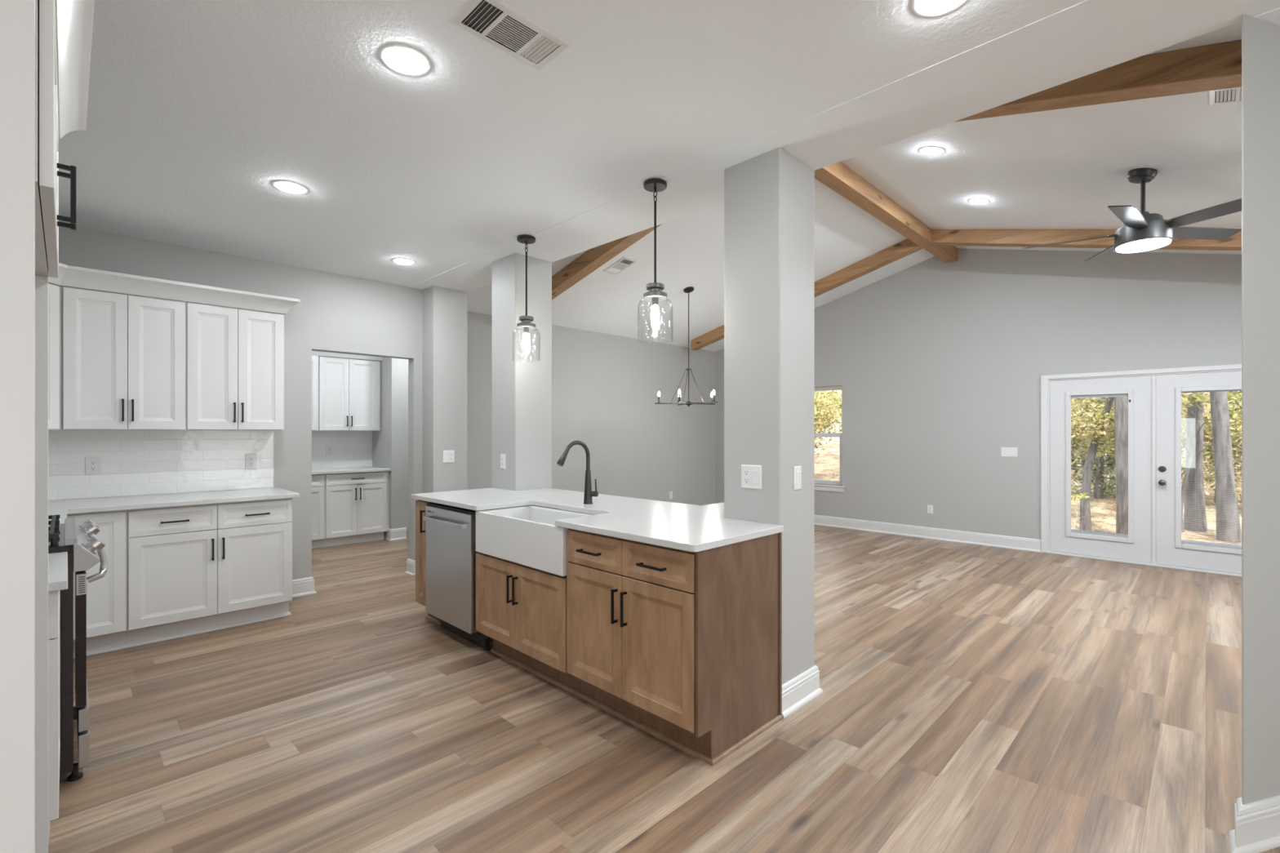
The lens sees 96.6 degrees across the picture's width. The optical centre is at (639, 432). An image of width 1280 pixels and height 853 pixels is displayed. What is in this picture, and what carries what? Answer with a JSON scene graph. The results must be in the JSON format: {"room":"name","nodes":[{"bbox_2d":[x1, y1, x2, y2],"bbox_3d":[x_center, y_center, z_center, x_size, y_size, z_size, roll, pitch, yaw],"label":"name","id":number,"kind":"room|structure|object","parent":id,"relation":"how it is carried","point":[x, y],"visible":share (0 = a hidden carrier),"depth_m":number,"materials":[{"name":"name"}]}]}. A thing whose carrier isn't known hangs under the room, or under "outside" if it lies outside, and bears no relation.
{"room":"open-plan kitchen","nodes":[
{"label":"open-plan kitchen","id":0,"kind":"room"},
{"bbox_2d":[48,226,422,579],"bbox_3d":[-3.149,-0.007,4.521,0.120,2.735,3.555,0,0,45],"label":"wall","id":1,"kind":"structure","parent":0,"point":[339,313],"depth_m":4.77,"materials":[{"name":"grey paint"}]},
{"bbox_2d":[48,283,62,430],"bbox_3d":[-3.816,-0.461,3.316,0.601,0.894,0.635,0,0,45],"label":"upper cabinet","id":2,"kind":"object","parent":1,"relation":"attached to","point":[55,292],"visible":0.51,"depth_m":3.50,"materials":[{"name":"white paint"}]},
{"bbox_2d":[62,286,186,430],"bbox_3d":[-3.467,-0.461,3.847,0.350,0.894,0.606,0,0,45],"label":"upper cabinet","id":3,"kind":"object","parent":1,"relation":"attached to","point":[124,356],"visible":1,"depth_m":3.73,"materials":[{"name":"white paint"}]},
{"bbox_2d":[48,430,273,500],"bbox_3d":[-3.094,0.215,3.435,1.488,0.459,1.852,0,0,45],"label":"tile backsplash","id":4,"kind":"structure","parent":1,"relation":"attached to","point":[134,462],"depth_m":4.09,"materials":[{"name":"white tile"}]},
{"bbox_2d":[84,456,101,475],"bbox_3d":[-3.700,0.226,3.858,0.008,0.122,0.080,0,0,45],"label":"outlet cover","id":5,"kind":"object","parent":4,"relation":"attached to","point":[92,464],"visible":1,"depth_m":3.86,"materials":[{"name":"white plastic"}]},
{"bbox_2d":[244,453,257,469],"bbox_3d":[-3.066,0.230,4.496,0.008,0.122,0.080,0,0,45],"label":"outlet cover","id":6,"kind":"object","parent":4,"relation":"attached to","point":[251,460],"visible":1,"depth_m":4.49,"materials":[{"name":"white plastic"}]},
{"bbox_2d":[186,302,284,430],"bbox_3d":[-3.043,-0.461,4.274,0.350,0.894,0.596,0,0,45],"label":"upper cabinet","id":7,"kind":"object","parent":1,"relation":"attached to","point":[235,357],"visible":1,"depth_m":4.15,"materials":[{"name":"white paint"}]},
{"bbox_2d":[48,262,300,315],"bbox_3d":[-3.156,-0.967,3.636,0.812,0.116,2.129,0,0,10],"label":"crown molding","id":8,"kind":"structure","parent":7,"relation":"attached to","point":[68,275],"depth_m":3.86,"materials":[{"name":"white paint"}]},
{"bbox_2d":[292,577,316,597],"bbox_3d":[-2.894,1.290,4.756,0.150,0.140,0.317,0,0,45],"label":"baseboard","id":9,"kind":"structure","parent":1,"relation":"attached to","point":[304,586],"depth_m":4.75,"materials":[{"name":"white paint"}]},
{"bbox_2d":[422,285,466,493],"bbox_3d":[-1.893,-0.007,5.536,0.230,2.735,0.345,0,0,45],"label":"column","id":10,"kind":"structure","parent":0,"point":[444,310],"depth_m":5.44,"materials":[{"name":"grey paint"}]},
{"bbox_2d":[405,558,415,576],"bbox_3d":[-2.119,1.290,5.700,0.842,0.140,0.490,0,0,45],"label":"baseboard","id":11,"kind":"structure","parent":10,"relation":"attached to","point":[411,564],"depth_m":5.44,"materials":[{"name":"white paint"}]},
{"bbox_2d":[442,450,454,462],"bbox_3d":[-1.823,0.231,5.436,0.008,0.118,0.116,0,0,45],"label":"switch plate","id":12,"kind":"object","parent":10,"relation":"attached to","point":[448,456],"visible":1,"depth_m":5.43,"materials":[{"name":"white plastic"}]},
{"bbox_2d":[372,311,715,537],"bbox_3d":[-1.898,-0.018,7.687,2.570,2.755,7.630,0,0,45],"label":"wall","id":13,"kind":"structure","parent":0,"point":[606,388],"depth_m":7.94,"materials":[{"name":"grey paint"}]},
{"bbox_2d":[311,355,318,431],"bbox_3d":[-4.270,-0.471,6.671,0.370,0.907,0.844,0,0,45],"label":"upper cabinet","id":14,"kind":"object","parent":13,"relation":"attached to","point":[314,357],"visible":0.02,"depth_m":6.84,"materials":[{"name":"white paint"}]},
{"bbox_2d":[311,351,382,360],"bbox_3d":[-3.889,-0.984,6.818,0.067,0.116,1.589,0,0,45],"label":"crown molding","id":15,"kind":"structure","parent":14,"relation":"attached to","point":[313,353],"depth_m":7.09,"materials":[{"name":"white paint"}]},
{"bbox_2d":[318,355,380,431],"bbox_3d":[-3.720,-0.471,7.239,0.350,0.907,0.734,0,0,45],"label":"upper cabinet","id":16,"kind":"object","parent":13,"relation":"attached to","point":[349,388],"visible":1,"depth_m":7.12,"materials":[{"name":"white paint"}]},
{"bbox_2d":[383,527,406,541],"bbox_3d":[-3.294,1.290,7.453,0.680,0.140,0.210,0,0,45],"label":"baseboard","id":17,"kind":"structure","parent":13,"relation":"attached to","point":[391,535],"depth_m":7.22,"materials":[{"name":"white paint"}]},
{"bbox_2d":[48,524,1279,852],"bbox_3d":[-0.070,1.420,3.263,11.500,0.120,11.330,0,0,45],"label":"floor","id":18,"kind":"structure","parent":0,"point":[974,698],"depth_m":2.59,"materials":[{"name":"brown wood"}]},
{"bbox_2d":[0,0,35,852],"bbox_3d":[-1.350,0.110,0.842,0.018,2.500,0.627,0,0,45],"label":"panel","id":19,"kind":"object","parent":18,"relation":"on","point":[17,17],"visible":1,"depth_m":1.04,"materials":[{"name":"white paint"}]},
{"bbox_2d":[35,275,48,852],"bbox_3d":[-2.016,0.445,1.505,0.018,1.830,0.630,0,0,45],"label":"panel","id":20,"kind":"object","parent":18,"relation":"on","point":[41,282],"visible":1,"depth_m":1.71,"materials":[{"name":"white paint"}]},
{"bbox_2d":[48,590,60,839],"bbox_3d":[-2.229,0.924,1.738,0.572,0.872,0.644,0,0,45],"label":"base cabinet","id":21,"kind":"object","parent":18,"relation":"on","point":[54,597],"visible":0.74,"depth_m":1.76,"materials":[{"name":"white paint"}]},
{"bbox_2d":[48,551,67,591],"bbox_3d":[-2.220,0.472,1.738,0.595,0.030,0.672,0,0,45],"label":"countertop","id":22,"kind":"structure","parent":21,"relation":"on","point":[57,562],"depth_m":1.87,"materials":[{"name":"white stone"}]},
{"bbox_2d":[48,515,107,782],"bbox_3d":[-2.658,0.874,2.266,0.770,0.972,0.788,0,0,45],"label":"range","id":23,"kind":"object","parent":18,"relation":"on","point":[83,548],"visible":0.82,"depth_m":2.22,"materials":[{"name":"grey metal"}]},
{"bbox_2d":[48,523,73,553],"bbox_3d":[-2.697,0.450,2.230,0.766,0.030,0.682,0,0,45],"label":"cooktop","id":24,"kind":"object","parent":23,"relation":"in","point":[60,546],"depth_m":2.19,"materials":[{"name":"black metal"}]},
{"bbox_2d":[66,510,127,652],"bbox_3d":[-3.720,0.918,3.421,0.610,0.884,0.928,0,0,45],"label":"base cabinet","id":25,"kind":"object","parent":18,"relation":"on","point":[106,596],"visible":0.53,"depth_m":3.49,"materials":[{"name":"white paint"}]},
{"bbox_2d":[126,497,292,644],"bbox_3d":[-3.063,0.918,4.058,0.644,0.884,0.901,0,0,45],"label":"base cabinet","id":26,"kind":"object","parent":18,"relation":"on","point":[190,568],"visible":1,"depth_m":3.82,"materials":[{"name":"white paint"}]},
{"bbox_2d":[73,612,291,658],"bbox_3d":[-3.197,1.351,3.998,0.508,0.019,1.206,0,0,45],"label":"trim","id":27,"kind":"structure","parent":26,"relation":"attached to","point":[159,639],"depth_m":3.81,"materials":[{"name":"white paint"}]},
{"bbox_2d":[311,474,324,548],"bbox_3d":[-4.275,0.924,6.495,0.629,0.872,1.089,0,0,45],"label":"base cabinet","id":28,"kind":"object","parent":18,"relation":"on","point":[317,480],"visible":0.03,"depth_m":6.64,"materials":[{"name":"white paint"}]},
{"bbox_2d":[311,466,391,474],"bbox_3d":[-4.013,0.472,6.764,0.628,0.030,1.839,0,0,45],"label":"countertop","id":29,"kind":"structure","parent":28,"relation":"on","point":[353,469],"depth_m":6.96,"materials":[{"name":"white stone"}]},
{"bbox_2d":[323,471,389,547],"bbox_3d":[-3.627,0.924,7.147,0.629,0.872,0.745,0,0,45],"label":"base cabinet","id":30,"kind":"object","parent":18,"relation":"on","point":[357,504],"visible":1,"depth_m":6.94,"materials":[{"name":"white paint"}]},
{"bbox_2d":[415,499,440,621],"bbox_3d":[-1.347,0.918,4.264,0.187,0.884,0.665,0,0,45],"label":"base cabinet","id":31,"kind":"object","parent":18,"relation":"on","point":[420,505],"visible":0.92,"depth_m":4.07,"materials":[{"name":"brown wood"}]},
{"bbox_2d":[426,615,440,626],"bbox_3d":[-1.472,1.351,4.090,0.255,0.019,0.016,0,0,45],"label":"trim","id":32,"kind":"structure","parent":18,"relation":"on","point":[428,617],"depth_m":4.09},
{"bbox_2d":[422,502,489,650],"bbox_3d":[-1.055,0.927,3.923,0.697,0.858,0.682,0,0,45],"label":"dishwasher","id":33,"kind":"object","parent":18,"relation":"on","point":[451,552],"visible":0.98,"depth_m":3.67,"materials":[{"name":"silver metal"}]},
{"bbox_2d":[422,511,466,528],"bbox_3d":[-1.289,0.567,3.714,0.551,0.062,0.058,0,0,45],"label":"handle","id":34,"kind":"object","parent":33,"relation":"in","point":[448,519],"depth_m":3.69,"materials":[{"name":"grey metal"}]},
{"bbox_2d":[492,253,551,490],"bbox_3d":[-0.953,-0.018,4.602,0.350,2.755,0.345,0,0,45],"label":"column","id":35,"kind":"structure","parent":18,"relation":"on","point":[522,389],"depth_m":4.48,"materials":[{"name":"grey paint"}]},
{"bbox_2d":[500,453,506,469],"bbox_3d":[-1.075,0.229,4.473,0.072,0.116,0.008,0,0,45],"label":"outlet cover","id":36,"kind":"object","parent":35,"relation":"attached to","point":[503,456],"visible":1,"depth_m":4.46,"materials":[{"name":"white plastic"}]},
{"bbox_2d":[475,505,580,692],"bbox_3d":[-0.484,0.918,3.407,0.902,0.884,0.665,0,0,45],"label":"base cabinet","id":37,"kind":"object","parent":18,"relation":"on","point":[522,608],"visible":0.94,"depth_m":3.16,"materials":[{"name":"brown wood"}]},
{"bbox_2d":[490,648,783,766],"bbox_3d":[-0.122,1.351,3.124,1.724,0.019,0.548,0,0,45],"label":"trim","id":38,"kind":"structure","parent":18,"relation":"on","point":[744,740],"depth_m":2.63,"materials":[{"name":"wood"}]},
{"bbox_2d":[566,528,782,759],"bbox_3d":[0.141,0.918,2.786,0.856,0.884,0.665,0,0,45],"label":"base cabinet","id":39,"kind":"object","parent":18,"relation":"on","point":[631,605],"depth_m":2.51,"materials":[{"name":"brown wood"}]},
{"bbox_2d":[411,488,783,552],"bbox_3d":[-0.291,0.461,3.616,2.645,0.030,1.220,0,0,45],"label":"countertop","id":40,"kind":"structure","parent":39,"relation":"on","point":[694,528],"depth_m":3.03,"materials":[{"name":"white stone"}]},
{"bbox_2d":[475,505,591,576],"bbox_3d":[-0.557,0.604,3.321,0.868,0.248,0.403,0,0,45],"label":"sink","id":41,"kind":"object","parent":40,"relation":"in","point":[528,535],"visible":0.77,"depth_m":3.19,"materials":[{"name":"white ceramic"}]},
{"bbox_2d":[556,440,598,504],"bbox_3d":[-0.380,0.248,3.483,0.092,0.395,0.280,0,0,45],"label":"faucet","id":42,"kind":"object","parent":40,"relation":"on","point":[588,500],"visible":1,"depth_m":3.54,"materials":[{"name":"grey metal"}]},
{"bbox_2d":[724,147,814,684],"bbox_3d":[0.676,-0.018,2.983,0.335,2.755,0.345,0,0,45],"label":"column","id":43,"kind":"structure","parent":18,"relation":"on","point":[769,197],"depth_m":2.85,"materials":[{"name":"grey paint"}]},
{"bbox_2d":[741,464,761,489],"bbox_3d":[0.556,0.223,2.852,0.120,0.118,0.008,0,0,45],"label":"outlet cover","id":44,"kind":"object","parent":43,"relation":"attached to","point":[751,475],"visible":1,"depth_m":2.85,"materials":[{"name":"white plastic"}]},
{"bbox_2d":[793,466,801,490],"bbox_3d":[0.788,0.229,2.851,0.008,0.118,0.072,0,0,45],"label":"switch plate","id":45,"kind":"object","parent":43,"relation":"attached to","point":[797,469],"visible":1,"depth_m":2.84,"materials":[{"name":"white plastic"}]},
{"bbox_2d":[782,665,822,718],"bbox_3d":[0.682,1.290,2.988,0.395,0.140,0.390,0,0,45],"label":"baseboard","id":46,"kind":"structure","parent":43,"relation":"attached to","point":[804,687],"depth_m":2.85,"materials":[{"name":"white paint"}]},
{"bbox_3d":[-3.294,0.864,2.797,0.870,0.773,0.644,0,0,45],"label":"base cabinet","id":47,"kind":"object","parent":18,"relation":"on","visible":0},
{"bbox_2d":[48,487,299,524],"bbox_3d":[-3.084,0.461,3.444,1.486,0.030,1.874,0,0,45],"label":"countertop","id":48,"kind":"structure","parent":47,"relation":"on","point":[62,508],"depth_m":3.80,"materials":[{"name":"white stone"}]},
{"bbox_2d":[58,0,1279,292],"bbox_3d":[-1.491,-1.433,1.834,11.500,0.125,7.300,0,0,45],"label":"ceiling","id":49,"kind":"structure","parent":0,"point":[195,108],"depth_m":2.38,"materials":[{"name":"white paint"}]},
{"bbox_2d":[271,179,310,194],"bbox_3d":[-1.961,-1.370,3.200,0.188,0.009,0.188,0,0,45],"label":"recessed light","id":50,"kind":"object","parent":49,"relation":"in","point":[286,186],"visible":1,"depth_m":3.18,"materials":[{"name":"white plastic"}]},
{"bbox_2d":[275,182,304,193],"bbox_3d":[-1.961,-1.370,3.200,0.138,0.008,0.138,0,0,45],"label":"diffuser","id":51,"kind":"object","parent":50,"relation":"attached to","point":[287,187],"depth_m":3.18,"materials":[{"name":"white plastic"}]},
{"bbox_2d":[391,257,416,265],"bbox_3d":[-1.900,-1.370,4.586,0.188,0.009,0.188,0,0,45],"label":"recessed light","id":52,"kind":"object","parent":49,"relation":"in","point":[397,260],"visible":1,"depth_m":4.56,"materials":[{"name":"white plastic"}]},
{"bbox_2d":[394,258,413,264],"bbox_3d":[-1.900,-1.370,4.586,0.138,0.008,0.138,0,0,45],"label":"diffuser","id":53,"kind":"object","parent":52,"relation":"attached to","point":[402,261],"depth_m":4.56,"materials":[{"name":"white plastic"}]},
{"bbox_2d":[377,43,432,76],"bbox_3d":[-0.867,-1.370,2.109,0.188,0.009,0.188,0,0,45],"label":"recessed light","id":54,"kind":"object","parent":49,"relation":"in","point":[402,59],"visible":1,"depth_m":2.09,"materials":[{"name":"white plastic"}]},
{"bbox_2d":[385,48,425,73],"bbox_3d":[-0.867,-1.370,2.109,0.138,0.008,0.138,0,0,45],"label":"diffuser","id":55,"kind":"object","parent":54,"relation":"attached to","point":[401,60],"depth_m":2.10,"materials":[{"name":"white plastic"}]},
{"bbox_2d":[448,0,571,69],"bbox_3d":[-0.440,-1.371,1.962,0.200,0.007,0.360,0,0,45],"label":"ceiling vent","id":56,"kind":"object","parent":49,"relation":"in","point":[495,20],"visible":1,"depth_m":1.95,"materials":[{"name":"white plastic"}]},
{"bbox_2d":[511,235,540,362],"bbox_3d":[-0.801,-0.936,4.022,0.195,0.868,0.195,0,0,45],"label":"pendant light","id":57,"kind":"object","parent":49,"relation":"hanging from","point":[526,324],"visible":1,"depth_m":4.00,"materials":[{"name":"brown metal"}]},
{"bbox_2d":[637,178,672,343],"bbox_3d":[0.084,-0.936,3.142,0.195,0.868,0.195,0,0,45],"label":"pendant light","id":58,"kind":"object","parent":49,"relation":"hanging from","point":[655,294],"visible":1,"depth_m":3.12,"materials":[{"name":"clear glass"}]},
{"bbox_2d":[652,297,658,306],"bbox_3d":[0.084,-0.719,3.142,0.036,0.041,0.036,0,0,45],"label":"socket","id":59,"kind":"object","parent":58,"relation":"attached to","point":[655,300],"depth_m":3.13,"materials":[{"name":"grey metal"}]},
{"bbox_2d":[910,0,968,17],"bbox_3d":[0.955,-1.370,1.798,0.188,0.009,0.188,0,0,45],"label":"recessed light","id":60,"kind":"object","parent":49,"relation":"in","point":[922,8],"visible":1,"depth_m":1.83,"materials":[{"name":"white plastic"}]},
{"bbox_2d":[918,0,961,13],"bbox_3d":[0.955,-1.370,1.798,0.138,0.008,0.138,0,0,45],"label":"diffuser","id":61,"kind":"object","parent":60,"relation":"attached to","point":[925,6],"depth_m":1.83,"materials":[{"name":"white plastic"}]},
{"bbox_2d":[466,21,1241,351],"bbox_3d":[2.131,-1.881,5.337,7.624,1.073,5.285,0,0,45],"label":"vault","id":62,"kind":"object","parent":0,"point":[1061,168],"visible":0.33,"depth_m":4.78,"materials":[{"name":"white paint"}]},
{"bbox_2d":[551,223,662,299],"bbox_3d":[-0.263,-1.781,5.435,3.365,0.989,0.140,0,0,45],"label":"ceiling beam","id":63,"kind":"structure","parent":62,"relation":"attached to","point":[594,258],"depth_m":5.61,"materials":[{"name":"brown wood"}]},
{"bbox_2d":[603,256,637,275],"bbox_3d":[-0.210,-1.757,6.031,0.330,0.087,0.200,0,0,45],"label":"air vent","id":64,"kind":"object","parent":62,"relation":"attached to","point":[624,263],"visible":1,"depth_m":6.02,"materials":[{"name":"white plastic"}]},
{"bbox_2d":[654,286,717,406],"bbox_3d":[0.619,-1.036,6.925,0.763,1.452,0.781,0,0,45],"label":"chandelier","id":65,"kind":"object","parent":62,"relation":"hanging from","point":[687,290],"visible":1,"depth_m":6.93,"materials":[{"name":"brown metal"}]},
{"bbox_2d":[690,238,922,350],"bbox_3d":[2.035,-1.781,7.748,3.365,0.989,0.140,0,0,45],"label":"ceiling beam","id":66,"kind":"structure","parent":62,"relation":"attached to","point":[905,247],"depth_m":7.07,"materials":[{"name":"brown wood"}]},
{"bbox_2d":[814,161,958,262],"bbox_3d":[2.122,-2.214,5.345,0.144,0.168,5.043,0,0,45],"label":"ceiling beam","id":67,"kind":"structure","parent":62,"relation":"attached to","point":[837,176],"depth_m":5.48,"materials":[{"name":"brown wood"}]},
{"bbox_2d":[918,146,946,155],"bbox_3d":[2.174,-2.098,4.247,0.182,0.047,0.188,0,0,40],"label":"recessed light","id":68,"kind":"object","parent":62,"relation":"attached to","point":[927,150],"visible":1,"depth_m":4.23,"materials":[{"name":"white plastic"}]},
{"bbox_2d":[921,147,942,155],"bbox_3d":[2.173,-2.094,4.248,0.138,0.008,0.138,0,14,-45],"label":"diffuser","id":69,"kind":"object","parent":68,"relation":"attached to","point":[927,151],"depth_m":4.24,"materials":[{"name":"white plastic"}]},
{"bbox_2d":[967,198,990,204],"bbox_3d":[3.083,-2.103,5.189,0.182,0.047,0.188,0,0,40],"label":"recessed light","id":70,"kind":"object","parent":62,"relation":"attached to","point":[975,201],"visible":1,"depth_m":5.17,"materials":[{"name":"white plastic"}]},
{"bbox_2d":[970,199,986,204],"bbox_3d":[3.082,-2.098,5.190,0.138,0.008,0.138,0,14,-45],"label":"diffuser","id":71,"kind":"object","parent":70,"relation":"attached to","point":[972,201],"depth_m":5.17,"materials":[{"name":"white plastic"}]},
{"bbox_2d":[932,229,1241,250],"bbox_3d":[4.613,-1.756,5.186,3.611,1.050,0.140,0,0,45],"label":"ceiling beam","id":72,"kind":"structure","parent":62,"relation":"attached to","point":[981,237],"depth_m":5.65,"materials":[{"name":"brown wood"}]},
{"bbox_2d":[955,40,1241,121],"bbox_3d":[2.315,-1.756,2.874,3.611,1.050,0.140,0,0,45],"label":"ceiling beam","id":73,"kind":"structure","parent":62,"relation":"attached to","point":[1218,66],"depth_m":2.71,"materials":[{"name":"brown wood"}]},
{"bbox_2d":[1022,168,1241,262],"bbox_3d":[3.463,-1.562,3.955,1.342,0.554,1.317,0,0,45],"label":"ceiling fan","id":74,"kind":"object","parent":62,"relation":"hanging from","point":[1140,231],"visible":0.99,"depth_m":3.89,"materials":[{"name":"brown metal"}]},
{"bbox_2d":[1208,86,1241,105],"bbox_3d":[3.053,-1.690,2.831,0.330,0.087,0.200,0,0,45],"label":"air vent","id":75,"kind":"object","parent":62,"relation":"attached to","point":[1228,95],"visible":0.47,"depth_m":2.91,"materials":[{"name":"white plastic"}]},
{"bbox_2d":[715,248,1241,539],"bbox_3d":[3.958,-0.479,7.176,7.384,3.678,0.140,0,0,45],"label":"wall","id":76,"kind":"structure","parent":0,"point":[939,366],"depth_m":6.91,"materials":[{"name":"grey paint"}]},
{"bbox_2d":[814,386,844,492],"bbox_3d":[2.589,0.091,8.497,1.005,1.523,0.145,0,0,45],"label":"window","id":77,"kind":"structure","parent":76,"relation":"in","point":[826,486],"depth_m":8.29,"materials":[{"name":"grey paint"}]},
{"bbox_2d":[814,515,1040,552],"bbox_3d":[2.913,1.290,8.094,4.607,0.140,0.030,0,0,45],"label":"baseboard","id":78,"kind":"structure","parent":76,"relation":"attached to","point":[975,538],"depth_m":7.26,"materials":[{"name":"white paint"}]},
{"bbox_2d":[926,505,933,513],"bbox_3d":[3.716,0.988,7.311,0.074,0.108,0.008,0,0,45],"label":"outlet cover","id":79,"kind":"object","parent":76,"relation":"attached to","point":[929,508],"visible":1,"depth_m":7.31,"materials":[{"name":"white plastic"}]},
{"bbox_2d":[1000,447,1017,457],"bbox_3d":[4.335,0.232,6.696,0.166,0.112,0.008,0,0,45],"label":"switch plate","id":80,"kind":"object","parent":76,"relation":"attached to","point":[1005,451],"visible":1,"depth_m":6.69,"materials":[{"name":"white plastic"}]},
{"bbox_2d":[1040,364,1241,577],"bbox_3d":[5.261,0.358,5.834,1.906,2.003,0.207,0,0,45],"label":"door","id":81,"kind":"structure","parent":76,"relation":"in","point":[1153,539],"depth_m":5.87,"materials":[{"name":"white paint"}]},
{"bbox_2d":[1071,393,1128,538],"bbox_3d":[4.938,0.352,6.137,0.484,1.513,0.014,0,0,45],"label":"glass pane","id":82,"kind":"object","parent":81,"relation":"attached to","point":[1073,395],"depth_m":6.14,"materials":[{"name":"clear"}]},
{"bbox_2d":[1181,389,1241,549],"bbox_3d":[5.566,0.352,5.512,0.484,1.513,0.014,0,0,45],"label":"glass pane","id":83,"kind":"object","parent":81,"relation":"attached to","point":[1183,544],"depth_m":5.52,"materials":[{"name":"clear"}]},
{"bbox_2d":[1241,13,1279,804],"bbox_3d":[3.698,-0.365,1.393,3.467,3.450,0.858,0,0,29],"label":"wall","id":84,"kind":"structure","parent":0,"point":[1260,38],"depth_m":1.89,"materials":[{"name":"grey paint"}]},
{"bbox_2d":[1228,795,1279,852],"bbox_3d":[2.804,1.290,1.981,1.775,0.140,0.672,0,0,10],"label":"baseboard","id":85,"kind":"structure","parent":84,"relation":"attached to","point":[1256,829],"depth_m":1.86,"materials":[{"name":"white paint"}]},
{"bbox_3d":[-4.543,-0.007,6.763,0.120,2.735,2.590,0,0,45],"label":"wall","id":86,"kind":"structure","parent":0,"visible":0},
{"bbox_2d":[311,431,372,468],"bbox_3d":[-4.232,0.219,6.982,0.012,0.474,1.839,0,0,45],"label":"tile backsplash","id":87,"kind":"structure","parent":86,"relation":"attached to","point":[349,448],"depth_m":7.37,"materials":[{"name":"white tile"}]},
{"bbox_2d":[325,446,332,456],"bbox_3d":[-3.950,0.242,7.252,0.008,0.118,0.075,0,0,45],"label":"outlet cover","id":88,"kind":"object","parent":87,"relation":"attached to","point":[328,449],"visible":1,"depth_m":7.25,"materials":[{"name":"white plastic"}]},
{"bbox_3d":[-2.919,-0.007,1.872,3.940,2.735,0.120,0,0,45],"label":"wall","id":89,"kind":"structure","parent":0,"visible":0},
{"bbox_2d":[35,0,75,278],"bbox_3d":[-1.667,-0.687,1.204,0.938,0.430,0.678,0,0,45],"label":"upper cabinet","id":90,"kind":"object","parent":89,"relation":"attached to","point":[47,166],"visible":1,"depth_m":1.13,"materials":[{"name":"white paint"}]},
{"bbox_2d":[55,0,94,138],"bbox_3d":[-1.652,-0.946,1.251,1.023,0.087,0.645,0,0,45],"label":"crown molding","id":91,"kind":"structure","parent":90,"relation":"attached to","point":[73,18],"depth_m":1.45,"materials":[{"name":"white paint"}]},
{"label":"outside","id":92,"kind":"structure","parent":0,"visible":0},
{"bbox_2d":[814,425,1241,545],"bbox_3d":[14.590,0.543,20.500,52.200,2.325,33.750,0,0,45],"label":"ground","id":93,"kind":"structure","parent":92,"point":[1103,511],"depth_m":11.44,"materials":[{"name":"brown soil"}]},
{"bbox_2d":[814,390,841,441],"bbox_3d":[4.004,-0.127,13.620,2.670,3.512,3.263,0,0,27],"label":"tree","id":94,"kind":"object","parent":93,"relation":"on","point":[820,413],"visible":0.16,"depth_m":13.01,"materials":[{"name":"yellow plant"}]},
{"bbox_2d":[814,391,841,472],"bbox_3d":[4.328,-0.916,16.677,3.176,5.012,4.012,0,0,-26],"label":"tree","id":95,"kind":"object","parent":93,"relation":"on","point":[840,407],"visible":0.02,"depth_m":15.80,"materials":[{"name":"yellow plant"}]},
{"bbox_2d":[830,393,841,431],"bbox_3d":[7.255,-1.635,16.577,4.500,6.004,3.832,0,0,-24],"label":"tree","id":96,"kind":"object","parent":93,"relation":"on","point":[839,400],"visible":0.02,"depth_m":16.86,"materials":[{"name":"green plant"}]},
{"bbox_2d":[1071,492,1089,528],"bbox_3d":[7.084,1.359,9.249,0.356,0.796,0.466,0,0,27],"label":"tree","id":97,"kind":"object","parent":93,"relation":"on","point":[1075,497],"visible":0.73,"depth_m":9.24,"materials":[{"name":"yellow plant"}]},
{"bbox_2d":[1071,396,1115,531],"bbox_3d":[7.581,-0.513,9.677,2.201,4.516,1.953,0,0,-15],"label":"tree","id":98,"kind":"object","parent":93,"relation":"on","point":[1102,420],"visible":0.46,"depth_m":9.61,"materials":[{"name":"yellow plant"}]},
{"bbox_2d":[1114,396,1128,534],"bbox_3d":[7.701,-1.350,9.234,2.631,6.229,2.636,0,0,45],"label":"tree","id":99,"kind":"object","parent":93,"relation":"on","point":[1121,403],"visible":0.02,"depth_m":9.04,"materials":[{"name":"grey plant"}]},
{"bbox_2d":[1071,398,1185,498],"bbox_3d":[9.879,-1.077,12.136,3.358,5.020,2.916,0,0,14],"label":"tree","id":100,"kind":"object","parent":93,"relation":"on","point":[1100,485],"visible":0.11,"depth_m":11.92,"materials":[{"name":"green plant"}]},
{"bbox_2d":[1071,528,1241,548],"bbox_3d":[6.431,1.595,6.968,5.900,0.190,3.049,0,0,45],"label":"porch slab","id":101,"kind":"object","parent":93,"relation":"on","point":[1072,530],"depth_m":8.20,"materials":[{"name":"grey concrete"}]},
{"bbox_2d":[1183,392,1207,531],"bbox_3d":[9.191,-2.382,9.675,2.516,8.126,2.436,0,0,-25],"label":"tree","id":102,"kind":"object","parent":93,"relation":"on","point":[1195,474],"visible":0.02,"depth_m":9.38,"materials":[{"name":"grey plant"}]},
{"bbox_2d":[1181,391,1240,532],"bbox_3d":[9.000,0.240,9.376,1.191,2.948,2.085,0,0,29],"label":"tree","id":103,"kind":"object","parent":93,"relation":"on","point":[1200,397],"visible":0.25,"depth_m":9.28,"materials":[{"name":"yellow plant"}]},
{"bbox_2d":[1181,391,1241,502],"bbox_3d":[11.258,-1.611,10.875,2.777,6.006,3.456,0,0,-34],"label":"tree","id":104,"kind":"object","parent":93,"relation":"on","point":[1207,435],"visible":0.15,"depth_m":10.78,"materials":[{"name":"yellow plant"}]},
{"bbox_2d":[1209,391,1241,542],"bbox_3d":[8.864,-2.222,8.823,2.171,7.960,3.067,0,0,36],"label":"tree","id":105,"kind":"object","parent":93,"relation":"on","point":[1223,433],"visible":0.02,"depth_m":8.75,"materials":[{"name":"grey plant"}]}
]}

